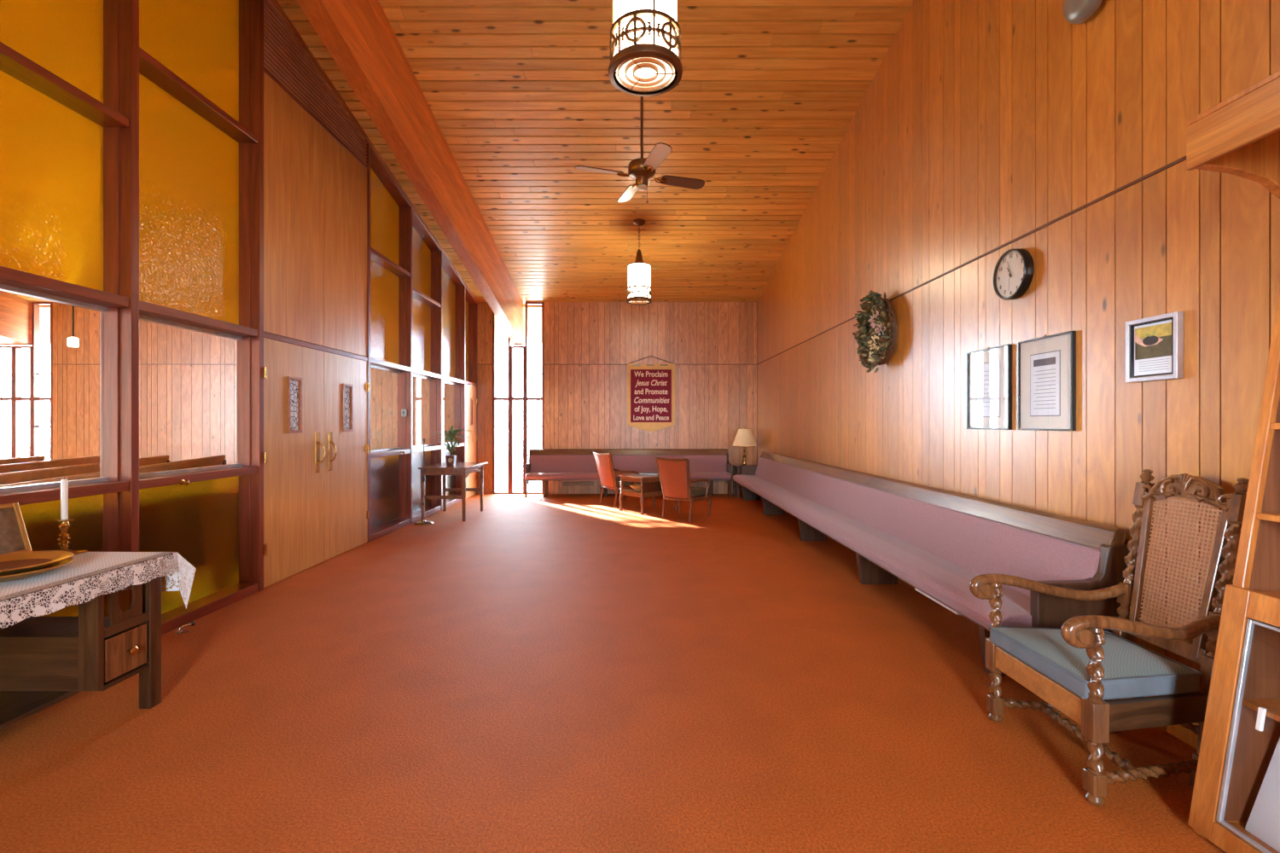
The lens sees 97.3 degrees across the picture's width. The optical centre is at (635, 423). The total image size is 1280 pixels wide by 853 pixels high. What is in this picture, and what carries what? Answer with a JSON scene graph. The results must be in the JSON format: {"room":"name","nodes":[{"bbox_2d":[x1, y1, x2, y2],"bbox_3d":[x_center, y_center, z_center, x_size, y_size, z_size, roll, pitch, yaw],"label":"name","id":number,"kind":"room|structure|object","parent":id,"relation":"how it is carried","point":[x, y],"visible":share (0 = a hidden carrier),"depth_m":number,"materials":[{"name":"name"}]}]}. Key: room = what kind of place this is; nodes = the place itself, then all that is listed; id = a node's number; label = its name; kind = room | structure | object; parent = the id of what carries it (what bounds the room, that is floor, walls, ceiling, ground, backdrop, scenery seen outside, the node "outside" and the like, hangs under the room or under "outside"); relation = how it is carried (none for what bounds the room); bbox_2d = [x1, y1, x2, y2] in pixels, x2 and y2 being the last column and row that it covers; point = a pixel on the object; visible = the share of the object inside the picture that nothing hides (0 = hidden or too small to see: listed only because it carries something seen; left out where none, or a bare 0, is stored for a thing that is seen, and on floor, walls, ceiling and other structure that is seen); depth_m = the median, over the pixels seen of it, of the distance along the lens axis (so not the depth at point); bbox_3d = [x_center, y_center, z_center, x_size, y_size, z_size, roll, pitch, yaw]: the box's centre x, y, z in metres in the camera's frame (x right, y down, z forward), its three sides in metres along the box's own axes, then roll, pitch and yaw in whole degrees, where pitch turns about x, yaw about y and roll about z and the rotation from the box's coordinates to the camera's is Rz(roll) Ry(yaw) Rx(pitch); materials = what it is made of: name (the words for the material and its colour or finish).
{"room":"house of worship","nodes":[
{"label":"house of worship","id":0,"kind":"room"},
{"bbox_2d":[263,71,366,356],"bbox_3d":[-3.136,-1.857,5.615,0.048,2.175,1.830,0,0,0],"label":"wall","id":1,"kind":"structure","parent":0,"point":[315,190],"depth_m":5.38,"materials":[{"name":"brown wood"}]},
{"bbox_2d":[139,0,258,634],"bbox_3d":[-3.195,-1.257,4.075,0.181,5.293,1.116,0,0,0],"label":"window","id":2,"kind":"structure","parent":1,"relation":"in","point":[191,132],"depth_m":4.13,"materials":[{"name":"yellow glass"}]},
{"bbox_2d":[179,479,189,485],"bbox_3d":[-3.081,0.405,3.850,0.046,0.040,0.040,0,0,0],"label":"latch","id":3,"kind":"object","parent":2,"relation":"attached to","point":[182,482],"depth_m":3.84,"materials":[{"name":"gold metal"}]},
{"bbox_2d":[236,0,263,591],"bbox_3d":[-3.192,-1.145,4.665,0.185,5.069,0.064,0,0,0],"label":"wooden post","id":4,"kind":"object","parent":1,"relation":"attached to","point":[249,350],"depth_m":4.64,"materials":[{"name":"brown wood"}]},
{"bbox_2d":[263,337,325,587],"bbox_3d":[-3.097,0.332,5.154,0.118,2.093,0.916,0,0,0],"label":"door","id":5,"kind":"structure","parent":1,"relation":"in","point":[293,449],"depth_m":5.10,"materials":[{"name":"brown wood"}]},
{"bbox_2d":[263,0,366,164],"bbox_3d":[-3.166,-3.310,5.615,0.108,0.691,1.830,0,0,0],"label":"wall panel","id":6,"kind":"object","parent":1,"relation":"attached to","point":[283,56],"depth_m":5.27,"materials":[{"name":"brown wood"}]},
{"bbox_2d":[263,66,368,360],"bbox_3d":[-3.181,-1.849,5.615,0.158,2.263,1.840,0,0,0],"label":"trim","id":7,"kind":"structure","parent":1,"relation":"attached to","point":[267,335],"depth_m":5.40,"materials":[{"name":"brown wood"}]},
{"bbox_2d":[323,351,369,561],"bbox_3d":[-3.097,0.332,6.076,0.118,2.093,0.916,0,0,0],"label":"door","id":8,"kind":"structure","parent":1,"relation":"in","point":[346,385],"depth_m":6.01,"materials":[{"name":"brown wood"}]},
{"bbox_2d":[362,139,370,542],"bbox_3d":[-3.192,-0.953,6.555,0.185,4.685,0.064,0,0,0],"label":"trim","id":9,"kind":"structure","parent":1,"relation":"attached to","point":[368,144],"depth_m":6.55,"materials":[{"name":"brown wood"}]},
{"bbox_2d":[271,0,478,303],"bbox_3d":[-3.099,-3.494,5.475,0.022,2.303,11.150,0,0,0],"label":"trim","id":10,"kind":"structure","parent":1,"relation":"attached to","point":[276,4],"depth_m":6.13,"materials":[{"name":"brown wood"}]},
{"bbox_2d":[370,145,410,541],"bbox_3d":[-3.195,-0.945,7.175,0.181,4.670,1.176,0,0,0],"label":"window","id":11,"kind":"structure","parent":1,"relation":"in","point":[386,196],"depth_m":7.27,"materials":[{"name":"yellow glass"}]},
{"bbox_2d":[52,302,757,494],"bbox_3d":[-6.205,-0.518,11.122,17.190,3.817,0.156,0,0,0],"label":"wall","id":12,"kind":"structure","parent":0,"point":[188,378],"depth_m":11.05,"materials":[{"name":"brown wood"}]},
{"bbox_2d":[0,345,13,459],"bbox_3d":[-12.475,-0.062,11.095,0.550,2.905,0.110,0,0,0],"label":"window","id":13,"kind":"structure","parent":12,"relation":"in","point":[11,347],"depth_m":11.04,"materials":[{"name":"glass"}]},
{"bbox_2d":[13,345,31,458],"bbox_3d":[-12.020,-0.062,11.095,0.360,2.905,0.110,0,0,0],"label":"window","id":14,"kind":"structure","parent":12,"relation":"in","point":[18,399],"depth_m":11.08,"materials":[{"name":"white glass"}]},
{"bbox_2d":[31,302,52,460],"bbox_3d":[-11.640,-0.493,11.095,0.400,3.767,0.110,0,0,0],"label":"window","id":15,"kind":"structure","parent":12,"relation":"in","point":[36,398],"depth_m":11.05,"materials":[{"name":"grey paint"}]},
{"bbox_2d":[40,304,541,343],"bbox_3d":[-6.055,-2.193,12.250,17.490,0.626,2.100,0,0,0],"label":"window","id":16,"kind":"structure","parent":12,"relation":"attached to","point":[534,311],"depth_m":12.26,"materials":[{"name":"glass"}]},
{"bbox_2d":[465,285,477,386],"bbox_3d":[-3.192,-1.628,10.625,0.176,1.815,0.736,0,0,0],"label":"window","id":17,"kind":"structure","parent":12,"relation":"in","point":[468,298],"depth_m":10.86,"materials":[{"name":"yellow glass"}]},
{"bbox_2d":[465,384,477,498],"bbox_3d":[-3.122,0.332,10.628,0.069,2.093,0.732,0,0,0],"label":"door","id":18,"kind":"structure","parent":12,"relation":"in","point":[471,401],"depth_m":10.60,"materials":[{"name":"brown wood"}]},
{"bbox_2d":[468,303,477,494],"bbox_3d":[-3.192,-0.499,11.025,0.185,3.778,0.064,0,0,0],"label":"trim","id":19,"kind":"structure","parent":12,"relation":"attached to","point":[473,308],"depth_m":11.00,"materials":[{"name":"brown wood"}]},
{"bbox_2d":[492,311,511,494],"bbox_3d":[-2.635,-0.493,11.095,0.350,3.767,0.110,0,0,0],"label":"window","id":20,"kind":"structure","parent":12,"relation":"in","point":[495,399],"depth_m":11.04,"materials":[{"name":"grey paint"}]},
{"bbox_2d":[510,345,524,494],"bbox_3d":[-2.315,-0.062,11.095,0.290,2.905,0.110,0,0,0],"label":"window","id":21,"kind":"structure","parent":12,"relation":"in","point":[513,399],"depth_m":11.04,"materials":[{"name":"grey paint"}]},
{"bbox_2d":[524,302,544,494],"bbox_3d":[-1.985,-0.493,11.095,0.370,3.767,0.110,0,0,0],"label":"window","id":22,"kind":"structure","parent":12,"relation":"in","point":[526,304],"depth_m":11.04,"materials":[{"name":"grey paint"}]},
{"bbox_2d":[562,482,593,485],"bbox_3d":[-1.130,1.188,11.017,0.620,0.065,0.066,0,0,0],"label":"air vent","id":23,"kind":"object","parent":12,"relation":"in","point":[563,483],"visible":1,"depth_m":10.98,"materials":[{"name":"brown metal"}]},
{"bbox_2d":[627,355,674,432],"bbox_3d":[0.300,-0.568,11.017,0.933,1.503,0.028,0,0,1],"label":"banner","id":24,"kind":"object","parent":12,"relation":"attached to","point":[650,386],"visible":1,"depth_m":11.01,"materials":[{"name":"red fabric"}]},
{"bbox_2d":[5,0,913,304],"bbox_3d":[-6.230,-3.841,3.885,17.340,2.978,14.570,0,0,0],"label":"ceiling","id":25,"kind":"structure","parent":0,"point":[765,124],"depth_m":6.32,"materials":[{"name":"brown wood"}]},
{"bbox_2d":[0,290,31,345],"bbox_3d":[-12.305,-3.422,3.835,0.890,3.792,14.470,0,0,0],"label":"ceiling beam","id":26,"kind":"structure","parent":25,"relation":"attached to","point":[15,312],"depth_m":10.79,"materials":[{"name":"brown wood"}]},
{"bbox_2d":[67,305,78,347],"bbox_3d":[-8.590,-2.022,8.600,0.120,1.704,0.120,0,0,0],"label":"pendant","id":27,"kind":"object","parent":25,"relation":"hanging from","point":[72,341],"visible":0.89,"depth_m":8.59,"materials":[{"name":"white glass"}]},
{"bbox_2d":[296,0,523,345],"bbox_3d":[-2.297,-3.422,3.835,0.175,3.792,14.470,0,0,0],"label":"ceiling beam","id":28,"kind":"structure","parent":25,"relation":"attached to","point":[358,35],"depth_m":5.62,"materials":[{"name":"brown wood"}]},
{"bbox_2d":[626,218,651,305],"bbox_3d":[0.050,-2.365,8.250,0.384,1.200,0.384,0,0,0],"label":"pendant lamp","id":29,"kind":"object","parent":25,"relation":"hanging from","point":[638,289],"visible":1,"depth_m":8.12,"materials":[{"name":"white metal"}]},
{"bbox_2d":[575,96,704,203],"bbox_3d":[0.060,-2.837,5.500,0.991,1.374,0.991,0,0,27],"label":"ceiling fan","id":30,"kind":"object","parent":25,"relation":"hanging from","point":[642,169],"visible":0.94,"depth_m":5.45,"materials":[{"name":"brown wood"}]},
{"bbox_2d":[608,0,682,96],"bbox_3d":[0.050,-2.917,2.890,0.384,2.273,0.384,0,0,0],"label":"pendant lamp","id":31,"kind":"object","parent":25,"relation":"hanging from","point":[645,44],"visible":1,"depth_m":2.78,"materials":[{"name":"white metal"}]},
{"bbox_2d":[616,57,674,87],"bbox_3d":[0.050,-1.815,2.890,0.304,0.001,0.304,0,0,0],"label":"diffuser","id":32,"kind":"object","parent":31,"relation":"attached to","point":[649,72],"depth_m":2.92,"materials":[{"name":"white glass"}]},
{"bbox_2d":[0,494,1226,852],"bbox_3d":[-0.300,1.450,3.835,5.780,0.120,14.670,0,0,0],"label":"floor","id":33,"kind":"structure","parent":0,"point":[535,673],"depth_m":2.64,"materials":[{"name":"orange carpet"}]},
{"bbox_2d":[0,552,173,731],"bbox_3d":[-2.691,1.022,1.995,0.738,0.735,1.690,0,0,0],"label":"table","id":34,"kind":"object","parent":33,"relation":"on","point":[45,661],"visible":0.84,"depth_m":2.51,"materials":[{"name":"brown wood"}]},
{"bbox_2d":[0,552,195,628],"bbox_3d":[-2.664,0.800,2.018,0.791,0.301,1.776,0,0,0],"label":"tablecloth","id":35,"kind":"object","parent":34,"relation":"on","point":[85,563],"visible":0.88,"depth_m":2.48,"materials":[{"name":"beige fabric"}]},
{"bbox_2d":[0,502,31,554],"bbox_3d":[-3.056,0.523,2.680,0.093,0.255,0.260,0,0,0],"label":"frame","id":36,"kind":"object","parent":35,"relation":"on","point":[14,538],"visible":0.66,"depth_m":2.76,"materials":[{"name":"gold metal"}]},
{"bbox_2d":[0,557,74,582],"bbox_3d":[-2.640,0.625,2.360,0.406,0.044,0.406,0,0,0],"label":"plate","id":37,"kind":"object","parent":35,"relation":"on","point":[20,576],"visible":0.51,"depth_m":2.32,"materials":[{"name":"gold metal"}]},
{"bbox_2d":[0,550,74,576],"bbox_3d":[-2.640,0.601,2.360,0.406,0.044,0.406,0,0,0],"label":"plate","id":38,"kind":"object","parent":37,"relation":"on","point":[14,563],"visible":1,"depth_m":2.46,"materials":[{"name":"gold metal"}]},
{"bbox_2d":[54,518,87,555],"bbox_3d":[-2.815,0.560,2.775,0.120,0.175,0.120,0,0,0],"label":"candlestick","id":39,"kind":"object","parent":35,"relation":"on","point":[64,526],"visible":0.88,"depth_m":2.77,"materials":[{"name":"gold metal"}]},
{"bbox_2d":[60,477,68,519],"bbox_3d":[-2.815,0.369,2.775,0.025,0.206,0.025,0,0,0],"label":"candle","id":40,"kind":"object","parent":39,"relation":"on","point":[64,483],"visible":1,"depth_m":2.77,"materials":[{"name":"white wax"}]},
{"bbox_2d":[176,622,194,634],"bbox_3d":[-2.990,1.361,3.743,0.030,0.058,0.092,0,0,38],"label":"door stop","id":41,"kind":"object","parent":33,"relation":"on","point":[192,624],"visible":1,"depth_m":3.73,"materials":[{"name":"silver metal"}]},
{"bbox_2d":[413,438,433,525],"bbox_3d":[-2.920,0.802,7.760,0.256,1.175,0.256,0,0,0],"label":"stand","id":42,"kind":"object","parent":33,"relation":"on","point":[423,522],"visible":1,"depth_m":7.75,"materials":[{"name":"silver metal"}]},
{"bbox_2d":[418,462,488,521],"bbox_3d":[-2.715,1.008,8.465,0.690,0.765,1.110,0,0,0],"label":"console table","id":43,"kind":"object","parent":33,"relation":"on","point":[460,468],"visible":0.91,"depth_m":7.96,"materials":[{"name":"brown wood"}]},
{"bbox_2d":[427,425,472,465],"bbox_3d":[-2.731,0.330,8.323,0.611,0.588,0.620,0,0,43],"label":"potted plant","id":44,"kind":"object","parent":43,"relation":"on","point":[450,460],"visible":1,"depth_m":8.29,"materials":[{"name":"green plant"}]},
{"bbox_2d":[593,452,640,506],"bbox_3d":[-0.326,0.941,9.634,0.700,0.903,0.634,0,0,-35],"label":"armchair","id":45,"kind":"object","parent":33,"relation":"on","point":[603,462],"visible":0.85,"depth_m":9.43,"materials":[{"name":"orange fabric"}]},
{"bbox_2d":[524,448,732,497],"bbox_3d":[-0.135,0.948,10.720,3.870,0.885,0.600,0,0,0],"label":"pew","id":46,"kind":"object","parent":33,"relation":"on","point":[544,465],"visible":0.81,"depth_m":10.86,"materials":[{"name":"fabric"}]},
{"bbox_2d":[525,472,730,479],"bbox_3d":[-0.140,0.994,10.629,3.800,0.123,0.418,0,0,0],"label":"seat cushion","id":47,"kind":"object","parent":46,"relation":"on","point":[528,475],"depth_m":10.44,"materials":[{"name":"fabric"}]},
{"bbox_2d":[529,454,727,472],"bbox_3d":[-0.140,0.789,10.877,3.800,0.338,0.141,0,0,0],"label":"cushion","id":48,"kind":"object","parent":46,"relation":"on","point":[538,463],"depth_m":10.86,"materials":[{"name":"fabric"}]},
{"bbox_2d":[618,473,677,514],"bbox_3d":[0.200,1.111,8.980,0.760,0.566,0.582,0,0,-40],"label":"coffee table","id":49,"kind":"object","parent":33,"relation":"on","point":[650,485],"visible":0.67,"depth_m":8.73,"materials":[{"name":"brown wood"}]},
{"bbox_2d":[629,483,640,491],"bbox_3d":[0.031,1.015,8.839,0.270,0.088,0.270,0,0,0],"label":"bowl","id":50,"kind":"object","parent":49,"relation":"on","point":[637,487],"visible":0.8,"depth_m":8.78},
{"bbox_2d":[621,488,663,497],"bbox_3d":[0.200,1.097,8.980,0.710,0.075,0.520,0,0,-40],"label":"shelf","id":51,"kind":"object","parent":49,"relation":"attached to","point":[654,492],"depth_m":8.71,"materials":[{"name":"brown wood"}]},
{"bbox_2d":[639,471,658,475],"bbox_3d":[0.240,0.814,9.119,0.312,0.028,0.230,0,0,21],"label":"album","id":52,"kind":"object","parent":49,"relation":"on","point":[642,473],"visible":0.84,"depth_m":9.03,"materials":[{"name":"white paper"}]},
{"bbox_2d":[655,457,711,522],"bbox_3d":[0.692,0.941,8.236,0.634,0.903,0.700,0,0,37],"label":"armchair","id":53,"kind":"object","parent":33,"relation":"on","point":[674,474],"visible":1,"depth_m":8.03,"materials":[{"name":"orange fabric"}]},
{"bbox_2d":[733,465,741,498],"bbox_3d":[2.070,1.097,10.660,0.400,0.585,0.400,0,0,0],"label":"side table","id":54,"kind":"object","parent":33,"relation":"on","point":[737,468],"visible":0.44,"depth_m":10.53,"materials":[{"name":"brown wood"}]},
{"bbox_2d":[732,428,756,465],"bbox_3d":[2.050,0.453,10.620,0.459,0.705,0.459,0,0,0],"label":"table lamp","id":55,"kind":"object","parent":54,"relation":"on","point":[744,438],"visible":0.98,"depth_m":10.49,"materials":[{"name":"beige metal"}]},
{"bbox_2d":[733,451,1128,674],"bbox_3d":[2.060,0.948,6.470,0.600,0.885,7.560,0,0,0],"label":"pew","id":56,"kind":"object","parent":33,"relation":"on","point":[935,541],"depth_m":3.76,"materials":[{"name":"fabric"}]},
{"bbox_2d":[733,474,1031,628],"bbox_3d":[1.969,0.994,6.475,0.418,0.123,7.490,0,0,0],"label":"seat cushion","id":57,"kind":"object","parent":56,"relation":"on","point":[945,578],"depth_m":4.02,"materials":[{"name":"fabric"}]},
{"bbox_2d":[754,457,1100,597],"bbox_3d":[2.217,0.789,6.475,0.141,0.338,7.490,0,0,0],"label":"cushion","id":58,"kind":"object","parent":56,"relation":"on","point":[977,544],"depth_m":3.95,"materials":[{"name":"fabric"}]},
{"bbox_2d":[968,469,1249,806],"bbox_3d":[1.948,0.799,2.345,0.776,1.182,0.634,0,0,0],"label":"carved armchair","id":59,"kind":"object","parent":33,"relation":"on","point":[1074,667],"visible":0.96,"depth_m":2.22,"materials":[{"name":"brown wood"}]},
{"bbox_2d":[990,627,1199,700],"bbox_3d":[1.895,0.972,2.345,0.490,0.104,0.565,0,0,0],"label":"cushion","id":60,"kind":"object","parent":59,"relation":"on","point":[1131,670],"depth_m":2.19,"materials":[{"name":"blue fabric"}]},
{"bbox_2d":[1186,69,1279,852],"bbox_3d":[2.133,0.177,1.320,0.503,2.425,1.220,0,0,0],"label":"display case","id":61,"kind":"object","parent":33,"relation":"on","point":[1239,136],"visible":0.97,"depth_m":1.88,"materials":[{"name":"orange wood"}]},
{"bbox_2d":[1186,69,1279,170],"bbox_3d":[2.135,-0.950,1.320,0.500,0.170,1.220,0,0,0],"label":"hood","id":62,"kind":"object","parent":61,"relation":"attached to","point":[1242,131],"depth_m":1.82,"materials":[{"name":"orange wood"}]},
{"bbox_2d":[1241,698,1279,722],"bbox_3d":[2.192,0.931,1.320,0.345,0.018,1.130,0,0,0],"label":"shelf","id":63,"kind":"object","parent":61,"relation":"attached to","point":[1272,706],"depth_m":1.85,"materials":[{"name":"orange wood"}]},
{"bbox_2d":[1245,737,1279,852],"bbox_3d":[2.068,1.162,1.660,0.137,0.344,0.380,0,0,0],"label":"brochure","id":64,"kind":"object","parent":61,"relation":"on","point":[1263,823],"visible":1,"depth_m":1.82,"materials":[{"name":"white paper"}]},
{"bbox_2d":[1255,590,1279,597],"bbox_3d":[2.196,0.573,1.320,0.339,0.025,1.130,0,0,0],"label":"shelf","id":65,"kind":"object","parent":61,"relation":"attached to","point":[1265,593],"depth_m":1.84,"materials":[{"name":"orange wood"}]},
{"bbox_2d":[1256,512,1279,523],"bbox_3d":[2.220,0.310,1.320,0.290,0.022,1.130,0,0,0],"label":"shelf","id":66,"kind":"object","parent":61,"relation":"attached to","point":[1260,517],"depth_m":1.86,"materials":[{"name":"orange wood"}]},
{"bbox_2d":[1270,423,1279,429],"bbox_3d":[2.244,0.010,1.320,0.243,0.022,1.130,0,0,0],"label":"shelf","id":67,"kind":"object","parent":61,"relation":"attached to","point":[1273,426],"depth_m":1.87,"materials":[{"name":"orange wood"}]},
{"bbox_2d":[756,0,1279,749],"bbox_3d":[2.462,-1.985,3.875,0.156,6.750,14.750,0,0,0],"label":"wall","id":68,"kind":"structure","parent":0,"point":[984,130],"depth_m":3.32,"materials":[{"name":"brown wood"}]},
{"bbox_2d":[851,290,896,373],"bbox_3d":[2.264,-0.867,5.378,0.217,0.807,0.767,0,0,0],"label":"wreath","id":69,"kind":"object","parent":68,"relation":"attached to","point":[871,322],"visible":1,"depth_m":5.25,"materials":[{"name":"green plant"}]},
{"bbox_2d":[868,351,875,362],"bbox_3d":[2.237,-0.627,5.315,0.083,0.124,0.124,0,0,23],"label":"flower","id":70,"kind":"object","parent":69,"relation":"on","point":[872,354],"depth_m":5.30,"materials":[{"name":"beige plant"}]},
{"bbox_2d":[867,310,883,328],"bbox_3d":[2.216,-0.955,5.218,0.121,0.181,0.177,0,0,0],"label":"flower","id":71,"kind":"object","parent":69,"relation":"on","point":[876,316],"depth_m":5.19,"materials":[{"name":"pink plant"}]},
{"bbox_2d":[867,334,884,352],"bbox_3d":[2.236,-0.742,5.216,0.135,0.191,0.198,0,0,0],"label":"flower","id":72,"kind":"object","parent":69,"relation":"on","point":[876,343],"depth_m":5.18,"materials":[{"name":"beige plant"}]},
{"bbox_2d":[874,322,886,335],"bbox_3d":[2.228,-0.858,5.142,0.098,0.136,0.135,0,0,0],"label":"flower","id":73,"kind":"object","parent":69,"relation":"on","point":[881,329],"depth_m":5.12,"materials":[{"name":"pink plant"}]},
{"bbox_2d":[966,343,1012,430],"bbox_3d":[2.377,-0.237,3.800,0.024,0.561,0.450,0,0,0],"label":"picture frame","id":74,"kind":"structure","parent":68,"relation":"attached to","point":[989,370],"depth_m":3.77,"materials":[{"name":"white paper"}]},
{"bbox_2d":[979,369,995,407],"bbox_3d":[2.374,-0.231,3.800,0.001,0.242,0.170,0,0,0],"label":"print","id":75,"kind":"object","parent":74,"relation":"attached to","point":[987,377],"depth_m":3.80},
{"bbox_2d":[992,248,1034,299],"bbox_3d":[2.361,-0.932,3.530,0.055,0.310,0.310,0,0,0],"label":"wall clock","id":76,"kind":"object","parent":68,"relation":"attached to","point":[1013,274],"visible":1,"depth_m":3.51,"materials":[{"name":"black plastic"}]},
{"bbox_2d":[1017,331,1076,430],"bbox_3d":[2.377,-0.237,3.272,0.024,0.561,0.435,0,0,0],"label":"framed piece","id":77,"kind":"object","parent":68,"relation":"attached to","point":[1046,365],"visible":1,"depth_m":3.25,"materials":[{"name":"white paper"}]},
{"bbox_2d":[1033,356,1055,408],"bbox_3d":[2.374,-0.230,3.272,0.002,0.290,0.175,0,0,0],"label":"print","id":78,"kind":"object","parent":77,"relation":"attached to","point":[1044,367],"depth_m":3.27},
{"bbox_2d":[1062,0,1102,23],"bbox_3d":[2.337,-2.235,2.930,0.105,0.260,0.260,0,0,0],"label":"bell","id":79,"kind":"object","parent":68,"relation":"attached to","point":[1074,11],"visible":1,"depth_m":2.93,"materials":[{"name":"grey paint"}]},
{"bbox_2d":[1125,311,1183,383],"bbox_3d":[2.374,-0.342,2.586,0.029,0.293,0.261,0,0,0],"label":"photo frame","id":80,"kind":"object","parent":68,"relation":"attached to","point":[1154,345],"visible":1,"depth_m":2.58,"materials":[{"name":"silver metal"}]},
{"bbox_2d":[1134,335,1171,360],"bbox_3d":[2.377,-0.374,2.586,0.002,0.148,0.189,0,0,0],"label":"photograph","id":81,"kind":"object","parent":80,"relation":"attached to","point":[1147,347],"depth_m":2.59},
{"bbox_2d":[1139,358,1169,372],"bbox_3d":[2.377,-0.266,2.586,0.001,0.046,0.149,0,0,0],"label":"print","id":82,"kind":"object","parent":80,"relation":"attached to","point":[1145,364],"depth_m":2.58},
{"bbox_3d":[-9.095,1.450,3.835,11.810,0.120,14.670,0,0,0],"label":"floor","id":83,"kind":"structure","parent":0,"visible":0},
{"bbox_2d":[0,455,45,465],"bbox_3d":[-8.620,0.948,6.135,0.600,0.885,5.210,0,0,-18],"label":"pew","id":84,"kind":"object","parent":83,"relation":"on","point":[10,461],"visible":0.1,"depth_m":8.24,"materials":[{"name":"wood"}]},
{"bbox_2d":[0,455,99,473],"bbox_3d":[-7.810,0.948,6.295,0.600,0.885,5.210,0,0,-18],"label":"pew","id":85,"kind":"object","parent":83,"relation":"on","point":[79,461],"visible":0.02,"depth_m":7.57,"materials":[{"name":"wood"}]},
{"bbox_2d":[0,0,128,616],"bbox_3d":[-3.195,-1.377,2.890,0.181,5.535,1.126,0,0,0],"label":"window","id":86,"kind":"structure","parent":83,"relation":"on","point":[54,115],"depth_m":3.15,"materials":[{"name":"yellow glass"}]},
{"bbox_2d":[0,455,169,485],"bbox_3d":[-6.860,0.948,6.335,0.600,0.885,5.210,0,0,-18],"label":"pew","id":87,"kind":"object","parent":83,"relation":"on","point":[37,474],"visible":0.23,"depth_m":6.42,"materials":[{"name":"wood"}]},
{"bbox_2d":[0,454,226,487],"bbox_3d":[-6.010,0.948,6.385,0.600,0.885,5.210,0,0,-18],"label":"pew","id":88,"kind":"object","parent":83,"relation":"on","point":[218,460],"visible":0.23,"depth_m":7.06,"materials":[{"name":"wood"}]},
{"bbox_2d":[99,0,139,616],"bbox_3d":[-3.192,-1.264,3.485,0.185,5.308,0.064,0,0,0],"label":"wooden post","id":89,"kind":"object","parent":83,"relation":"on","point":[119,326],"depth_m":3.46,"materials":[{"name":"brown wood"}]},
{"bbox_2d":[397,205,412,523],"bbox_3d":[-3.192,-0.827,7.795,0.185,4.434,0.064,0,0,0],"label":"trim","id":90,"kind":"structure","parent":83,"relation":"on","point":[404,379],"depth_m":7.76,"materials":[{"name":"brown wood"}]},
{"bbox_2d":[401,409,407,416],"bbox_3d":[-3.180,-0.140,7.732,0.070,0.100,0.040,0,0,0],"label":"wall switch","id":91,"kind":"object","parent":90,"relation":"attached to","point":[404,412],"visible":1,"depth_m":7.72,"materials":[{"name":"grey paint"}]},
{"bbox_2d":[412,208,441,523],"bbox_3d":[-3.195,-0.819,8.400,0.181,4.418,1.146,0,0,0],"label":"window","id":92,"kind":"structure","parent":83,"relation":"on","point":[423,243],"depth_m":8.50,"materials":[{"name":"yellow glass"}]},
{"bbox_2d":[429,250,442,510],"bbox_3d":[-3.192,-0.704,9.005,0.185,4.188,0.064,0,0,0],"label":"trim","id":93,"kind":"structure","parent":83,"relation":"on","point":[436,385],"depth_m":8.98,"materials":[{"name":"brown wood"}]},
{"bbox_2d":[442,253,464,507],"bbox_3d":[-3.195,-0.696,9.615,0.181,4.173,1.156,0,0,0],"label":"window","id":94,"kind":"structure","parent":83,"relation":"on","point":[450,279],"depth_m":9.82,"materials":[{"name":"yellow glass"}]},
{"bbox_2d":[453,284,465,495],"bbox_3d":[-3.192,-0.580,10.225,0.185,3.940,0.064,0,0,0],"label":"trim","id":95,"kind":"structure","parent":83,"relation":"on","point":[459,390],"depth_m":10.20,"materials":[{"name":"brown wood"}]},
{"label":"outside","id":96,"kind":"structure","parent":0,"visible":0},
{"bbox_2d":[0,442,541,492],"bbox_3d":[-7.400,1.610,8.300,64.800,0.160,73.400,0,0,0],"label":"ground","id":97,"kind":"structure","parent":96,"point":[529,444],"depth_m":22.69,"materials":[{"name":"white"}]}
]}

